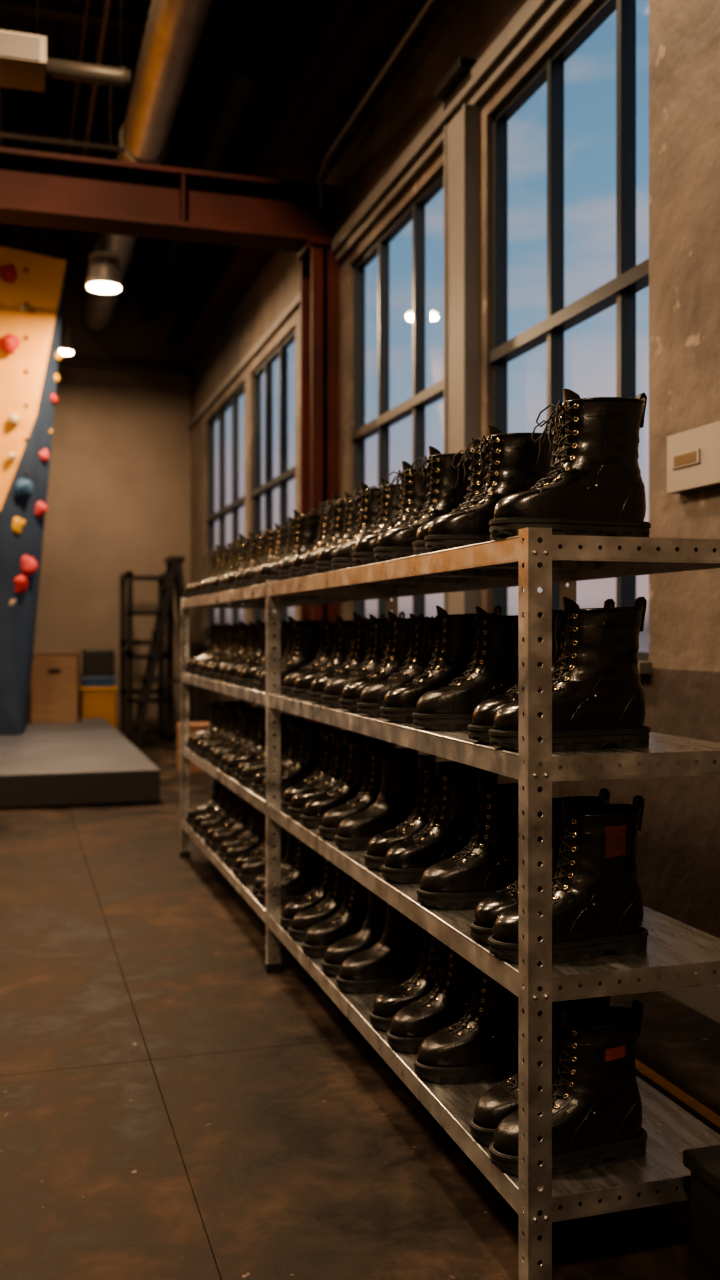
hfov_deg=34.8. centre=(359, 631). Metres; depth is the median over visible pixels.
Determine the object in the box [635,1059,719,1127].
tape
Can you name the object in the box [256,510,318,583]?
boot
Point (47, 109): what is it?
ceiling
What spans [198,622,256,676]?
boot
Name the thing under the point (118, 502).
wall
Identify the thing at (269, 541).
boot
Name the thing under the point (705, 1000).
baseboard
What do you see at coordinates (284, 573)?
boot
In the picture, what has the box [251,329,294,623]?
window
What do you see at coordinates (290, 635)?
boot
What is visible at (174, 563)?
step ladder
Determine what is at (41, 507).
hold
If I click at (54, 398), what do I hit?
hold
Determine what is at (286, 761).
boot
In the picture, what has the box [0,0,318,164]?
joist
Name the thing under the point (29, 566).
hold
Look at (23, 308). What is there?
hold
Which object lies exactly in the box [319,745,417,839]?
boot
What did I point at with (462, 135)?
pilaster
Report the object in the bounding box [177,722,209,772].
cardboard box
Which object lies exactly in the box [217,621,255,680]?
boot
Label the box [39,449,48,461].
hold
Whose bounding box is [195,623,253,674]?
boot
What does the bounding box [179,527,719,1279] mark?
metal shelving rack
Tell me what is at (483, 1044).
boot
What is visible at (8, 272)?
hold
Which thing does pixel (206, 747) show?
boot
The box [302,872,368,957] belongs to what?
boot
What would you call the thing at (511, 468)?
boot
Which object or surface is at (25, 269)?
bolt holes
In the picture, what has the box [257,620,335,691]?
boot
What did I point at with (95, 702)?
crate
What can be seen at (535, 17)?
trim
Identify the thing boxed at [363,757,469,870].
boot
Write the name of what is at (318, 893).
boot
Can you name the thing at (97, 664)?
equipment case
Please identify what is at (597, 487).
boot
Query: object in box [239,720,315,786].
boot
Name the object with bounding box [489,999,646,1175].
boot
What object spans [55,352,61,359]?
hold
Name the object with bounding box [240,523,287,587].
boot
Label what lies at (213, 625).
boot
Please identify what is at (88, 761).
mat
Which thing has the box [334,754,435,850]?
boot
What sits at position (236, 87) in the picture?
roof purlins
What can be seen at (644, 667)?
trim
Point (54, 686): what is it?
box
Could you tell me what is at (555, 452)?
boot
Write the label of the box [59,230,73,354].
pendant lamp
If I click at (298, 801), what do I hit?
boot
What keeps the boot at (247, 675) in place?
in the metal shelving rack at (535, 558)
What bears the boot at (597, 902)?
in the metal shelving rack at (535, 558)
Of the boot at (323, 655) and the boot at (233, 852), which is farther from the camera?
the boot at (233, 852)
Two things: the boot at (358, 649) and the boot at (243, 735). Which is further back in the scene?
the boot at (243, 735)
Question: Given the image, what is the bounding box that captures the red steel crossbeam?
[0,147,338,252]
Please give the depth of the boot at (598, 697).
2.26 m
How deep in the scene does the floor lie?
3.09 m
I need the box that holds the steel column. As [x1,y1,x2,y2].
[297,237,339,730]
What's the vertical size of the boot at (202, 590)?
0.275 m
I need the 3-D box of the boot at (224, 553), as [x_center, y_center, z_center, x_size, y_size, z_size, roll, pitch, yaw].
[-0.711,-0.323,6.004,0.320,0.284,0.118,0,0,-17]
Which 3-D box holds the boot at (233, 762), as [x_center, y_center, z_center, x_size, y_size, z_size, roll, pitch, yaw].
[-0.444,0.494,5.137,0.322,0.286,0.119,0,0,-13]
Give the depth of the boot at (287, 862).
4.56 m
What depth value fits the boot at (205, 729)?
6.29 m
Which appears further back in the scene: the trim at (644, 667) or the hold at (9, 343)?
the hold at (9, 343)
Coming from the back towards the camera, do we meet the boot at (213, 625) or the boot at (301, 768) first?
the boot at (213, 625)
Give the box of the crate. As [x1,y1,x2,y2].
[79,686,117,727]
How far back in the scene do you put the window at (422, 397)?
7.27 m
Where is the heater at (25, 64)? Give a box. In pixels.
[0,0,130,91]
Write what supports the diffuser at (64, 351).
attached to the pendant lamp at (66, 344)
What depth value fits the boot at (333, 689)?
3.51 m
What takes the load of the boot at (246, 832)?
in the metal shelving rack at (535, 558)
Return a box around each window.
[206,382,244,640]
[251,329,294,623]
[351,169,443,617]
[489,0,648,661]
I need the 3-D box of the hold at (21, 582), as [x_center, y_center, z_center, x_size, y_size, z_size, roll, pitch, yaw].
[-3.274,-0.466,11.022,0.193,0.192,0.160,0,0,-17]
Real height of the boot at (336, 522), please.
0.300 m
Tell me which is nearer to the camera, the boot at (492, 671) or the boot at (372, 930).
the boot at (492, 671)
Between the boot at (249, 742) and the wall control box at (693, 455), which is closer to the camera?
the wall control box at (693, 455)
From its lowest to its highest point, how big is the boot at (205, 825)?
0.272 m
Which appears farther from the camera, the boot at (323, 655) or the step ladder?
the step ladder
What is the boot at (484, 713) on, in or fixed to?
in the metal shelving rack at (535, 558)
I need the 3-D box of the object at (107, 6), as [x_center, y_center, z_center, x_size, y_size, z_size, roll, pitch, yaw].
[-4.589,-4.245,6.186,6.800,1.350,8.500,0,0,-17]
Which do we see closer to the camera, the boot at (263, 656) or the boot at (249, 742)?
the boot at (263, 656)
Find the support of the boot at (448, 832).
in the metal shelving rack at (535, 558)
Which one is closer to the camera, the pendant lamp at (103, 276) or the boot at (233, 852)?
the boot at (233, 852)
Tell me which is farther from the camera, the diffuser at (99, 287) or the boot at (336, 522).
the diffuser at (99, 287)
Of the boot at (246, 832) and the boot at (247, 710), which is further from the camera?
the boot at (247, 710)
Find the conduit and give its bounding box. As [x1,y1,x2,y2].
[58,0,436,372]
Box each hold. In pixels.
[0,264,16,282]
[0,334,19,353]
[7,452,16,460]
[8,414,19,424]
[12,517,24,534]
[14,575,28,592]
[15,478,33,497]
[19,304,27,311]
[21,555,37,574]
[35,501,47,517]
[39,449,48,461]
[51,394,57,402]
[54,374,58,381]
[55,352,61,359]
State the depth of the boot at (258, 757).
4.90 m
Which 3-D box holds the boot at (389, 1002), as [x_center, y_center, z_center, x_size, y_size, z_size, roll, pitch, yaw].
[0.186,0.899,3.076,0.330,0.293,0.121,0,0,-17]
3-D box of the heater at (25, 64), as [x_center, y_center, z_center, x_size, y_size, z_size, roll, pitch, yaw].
[-2.132,-4.185,7.078,1.420,1.490,0.415,0,0,-17]
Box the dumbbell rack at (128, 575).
[120,571,172,741]
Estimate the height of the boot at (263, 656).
0.299 m
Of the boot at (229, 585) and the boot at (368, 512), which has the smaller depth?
the boot at (368, 512)
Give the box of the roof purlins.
[0,44,252,322]
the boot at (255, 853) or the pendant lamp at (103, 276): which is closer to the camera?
the boot at (255, 853)
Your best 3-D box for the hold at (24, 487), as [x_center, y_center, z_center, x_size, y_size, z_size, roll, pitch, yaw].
[-3.187,-1.363,10.867,0.153,0.194,0.178,0,0,41]
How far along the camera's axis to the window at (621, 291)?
4.96 m
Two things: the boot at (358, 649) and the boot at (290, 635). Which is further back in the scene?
the boot at (290, 635)
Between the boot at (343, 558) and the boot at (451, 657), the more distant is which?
the boot at (343, 558)
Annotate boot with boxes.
[184,548,215,597]
[184,621,239,672]
[186,698,242,747]
[186,777,219,823]
[188,623,246,673]
[189,544,220,597]
[190,698,247,750]
[192,781,225,831]
[193,543,227,596]
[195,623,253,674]
[195,701,252,754]
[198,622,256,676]
[198,787,232,836]
[199,543,233,595]
[199,704,260,758]
[204,622,265,677]
[204,790,240,845]
[205,537,238,593]
[208,705,265,761]
[209,534,249,593]
[209,620,256,679]
[210,797,248,850]
[211,709,274,766]
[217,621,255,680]
[218,532,256,591]
[218,803,254,858]
[219,711,285,771]
[223,529,267,590]
[223,808,264,866]
[224,619,265,682]
[224,711,294,775]
[232,814,265,875]
[234,524,274,588]
[234,616,306,684]
[234,716,306,780]
[238,620,310,687]
[238,821,286,884]
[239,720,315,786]
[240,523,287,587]
[252,720,329,792]
[252,831,295,896]
[253,519,294,584]
[253,615,328,687]
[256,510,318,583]
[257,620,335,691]
[258,837,321,905]
[260,724,338,798]
[278,502,333,579]
[280,727,366,811]
[280,849,331,927]
[281,617,366,695]
[288,733,376,818]
[288,862,345,941]
[289,493,345,577]
[292,614,384,699]
[300,492,359,575]
[300,735,394,827]
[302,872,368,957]
[308,611,404,702]
[315,482,381,572]
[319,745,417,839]
[321,614,424,707]
[321,888,386,975]
[331,477,400,569]
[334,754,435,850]
[336,903,422,993]
[339,611,435,711]
[351,461,427,565]
[357,613,467,716]
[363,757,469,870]
[369,923,440,1030]
[373,446,472,561]
[380,605,501,722]
[381,762,497,883]
[387,940,472,1052]
[412,606,523,730]
[413,438,486,554]
[414,963,523,1083]
[416,779,541,909]
[424,425,553,551]
[468,599,614,742]
[469,788,609,943]
[469,996,610,1144]
[488,795,647,963]
[489,389,650,538]
[489,408,561,540]
[489,597,650,750]
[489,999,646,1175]
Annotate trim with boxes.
[187,0,573,429]
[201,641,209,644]
[638,661,651,673]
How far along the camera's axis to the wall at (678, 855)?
4.12 m
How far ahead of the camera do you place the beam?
7.83 m
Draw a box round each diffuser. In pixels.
[59,349,72,354]
[87,282,120,292]
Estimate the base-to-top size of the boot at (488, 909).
0.302 m
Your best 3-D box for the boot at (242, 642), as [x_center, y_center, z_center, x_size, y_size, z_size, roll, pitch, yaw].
[-0.566,0.086,5.536,0.324,0.288,0.119,0,0,-21]
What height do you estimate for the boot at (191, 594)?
0.294 m
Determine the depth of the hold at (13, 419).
10.72 m
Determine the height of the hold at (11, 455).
0.086 m
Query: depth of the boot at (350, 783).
3.78 m
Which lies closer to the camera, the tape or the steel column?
the tape
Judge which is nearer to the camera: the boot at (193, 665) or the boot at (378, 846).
the boot at (378, 846)
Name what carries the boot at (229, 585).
on the metal shelving rack at (535, 558)
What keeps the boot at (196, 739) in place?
in the metal shelving rack at (535, 558)
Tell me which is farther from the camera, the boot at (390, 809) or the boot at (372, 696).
the boot at (390, 809)
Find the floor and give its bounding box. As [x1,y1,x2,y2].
[0,730,719,1279]
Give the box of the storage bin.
[683,1145,719,1279]
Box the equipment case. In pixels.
[80,649,115,686]
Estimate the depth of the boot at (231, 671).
5.14 m
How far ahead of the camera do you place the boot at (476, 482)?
2.78 m
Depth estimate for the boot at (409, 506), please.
3.21 m
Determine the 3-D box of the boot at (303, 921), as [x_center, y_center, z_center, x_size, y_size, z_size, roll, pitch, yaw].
[-0.080,0.904,3.943,0.330,0.283,0.121,0,0,-10]
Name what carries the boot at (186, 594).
on the metal shelving rack at (535, 558)
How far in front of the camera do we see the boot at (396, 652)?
3.32 m
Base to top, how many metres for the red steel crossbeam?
0.395 m
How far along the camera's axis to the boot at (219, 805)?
6.03 m
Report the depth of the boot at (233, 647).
5.65 m
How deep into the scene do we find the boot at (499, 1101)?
2.37 m
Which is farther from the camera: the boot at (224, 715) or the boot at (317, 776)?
the boot at (224, 715)
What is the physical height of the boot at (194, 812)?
0.274 m
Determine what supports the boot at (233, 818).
in the metal shelving rack at (535, 558)
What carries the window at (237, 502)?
in the wall at (678, 855)
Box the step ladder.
[130,556,199,747]
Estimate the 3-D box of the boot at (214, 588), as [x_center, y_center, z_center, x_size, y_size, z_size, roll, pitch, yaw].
[-0.565,-0.327,5.521,0.319,0.294,0.117,0,0,-19]
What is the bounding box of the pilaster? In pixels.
[434,57,480,761]
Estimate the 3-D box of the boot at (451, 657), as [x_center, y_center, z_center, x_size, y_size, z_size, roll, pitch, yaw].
[0.214,0.080,2.979,0.338,0.299,0.124,0,0,-15]
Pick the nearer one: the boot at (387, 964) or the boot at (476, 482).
the boot at (476, 482)
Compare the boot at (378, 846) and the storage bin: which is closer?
the storage bin
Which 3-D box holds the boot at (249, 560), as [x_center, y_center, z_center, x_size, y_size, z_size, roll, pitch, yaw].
[-0.501,-0.322,5.326,0.320,0.284,0.118,0,0,-22]
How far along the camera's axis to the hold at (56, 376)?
11.03 m
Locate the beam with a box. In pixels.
[167,0,448,373]
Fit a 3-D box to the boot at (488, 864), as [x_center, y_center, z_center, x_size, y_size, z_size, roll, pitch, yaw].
[0.297,0.492,2.720,0.340,0.291,0.125,0,0,-17]
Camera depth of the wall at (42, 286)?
10.89 m
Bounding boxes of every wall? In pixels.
[0,246,66,734]
[4,230,190,731]
[191,0,719,973]
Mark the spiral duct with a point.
(173, 28)
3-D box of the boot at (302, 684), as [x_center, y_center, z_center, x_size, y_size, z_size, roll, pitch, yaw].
[-0.070,0.083,3.929,0.329,0.292,0.121,0,0,-15]
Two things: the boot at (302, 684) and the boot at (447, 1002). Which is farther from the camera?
the boot at (302, 684)
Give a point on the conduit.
(428, 4)
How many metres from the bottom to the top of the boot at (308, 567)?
0.281 m
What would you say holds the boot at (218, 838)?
in the metal shelving rack at (535, 558)
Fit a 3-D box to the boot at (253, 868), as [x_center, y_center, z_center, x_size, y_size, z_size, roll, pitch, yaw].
[-0.350,0.906,4.833,0.327,0.280,0.120,0,0,-16]
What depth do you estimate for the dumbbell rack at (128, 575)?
13.24 m
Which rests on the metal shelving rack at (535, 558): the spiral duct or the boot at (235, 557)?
the boot at (235, 557)
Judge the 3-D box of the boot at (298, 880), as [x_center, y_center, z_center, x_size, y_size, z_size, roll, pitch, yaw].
[-0.236,0.909,4.450,0.318,0.272,0.117,0,0,-9]
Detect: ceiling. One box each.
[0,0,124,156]
[0,0,305,247]
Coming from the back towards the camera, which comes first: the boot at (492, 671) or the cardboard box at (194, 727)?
the cardboard box at (194, 727)
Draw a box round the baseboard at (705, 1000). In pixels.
[189,721,719,1022]
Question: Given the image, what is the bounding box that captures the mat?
[0,717,159,808]
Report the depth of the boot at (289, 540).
4.58 m
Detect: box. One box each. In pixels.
[28,653,78,723]
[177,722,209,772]
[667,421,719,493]
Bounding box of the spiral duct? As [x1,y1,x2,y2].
[82,0,211,330]
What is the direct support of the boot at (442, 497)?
on the metal shelving rack at (535, 558)
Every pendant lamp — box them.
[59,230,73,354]
[86,84,121,292]

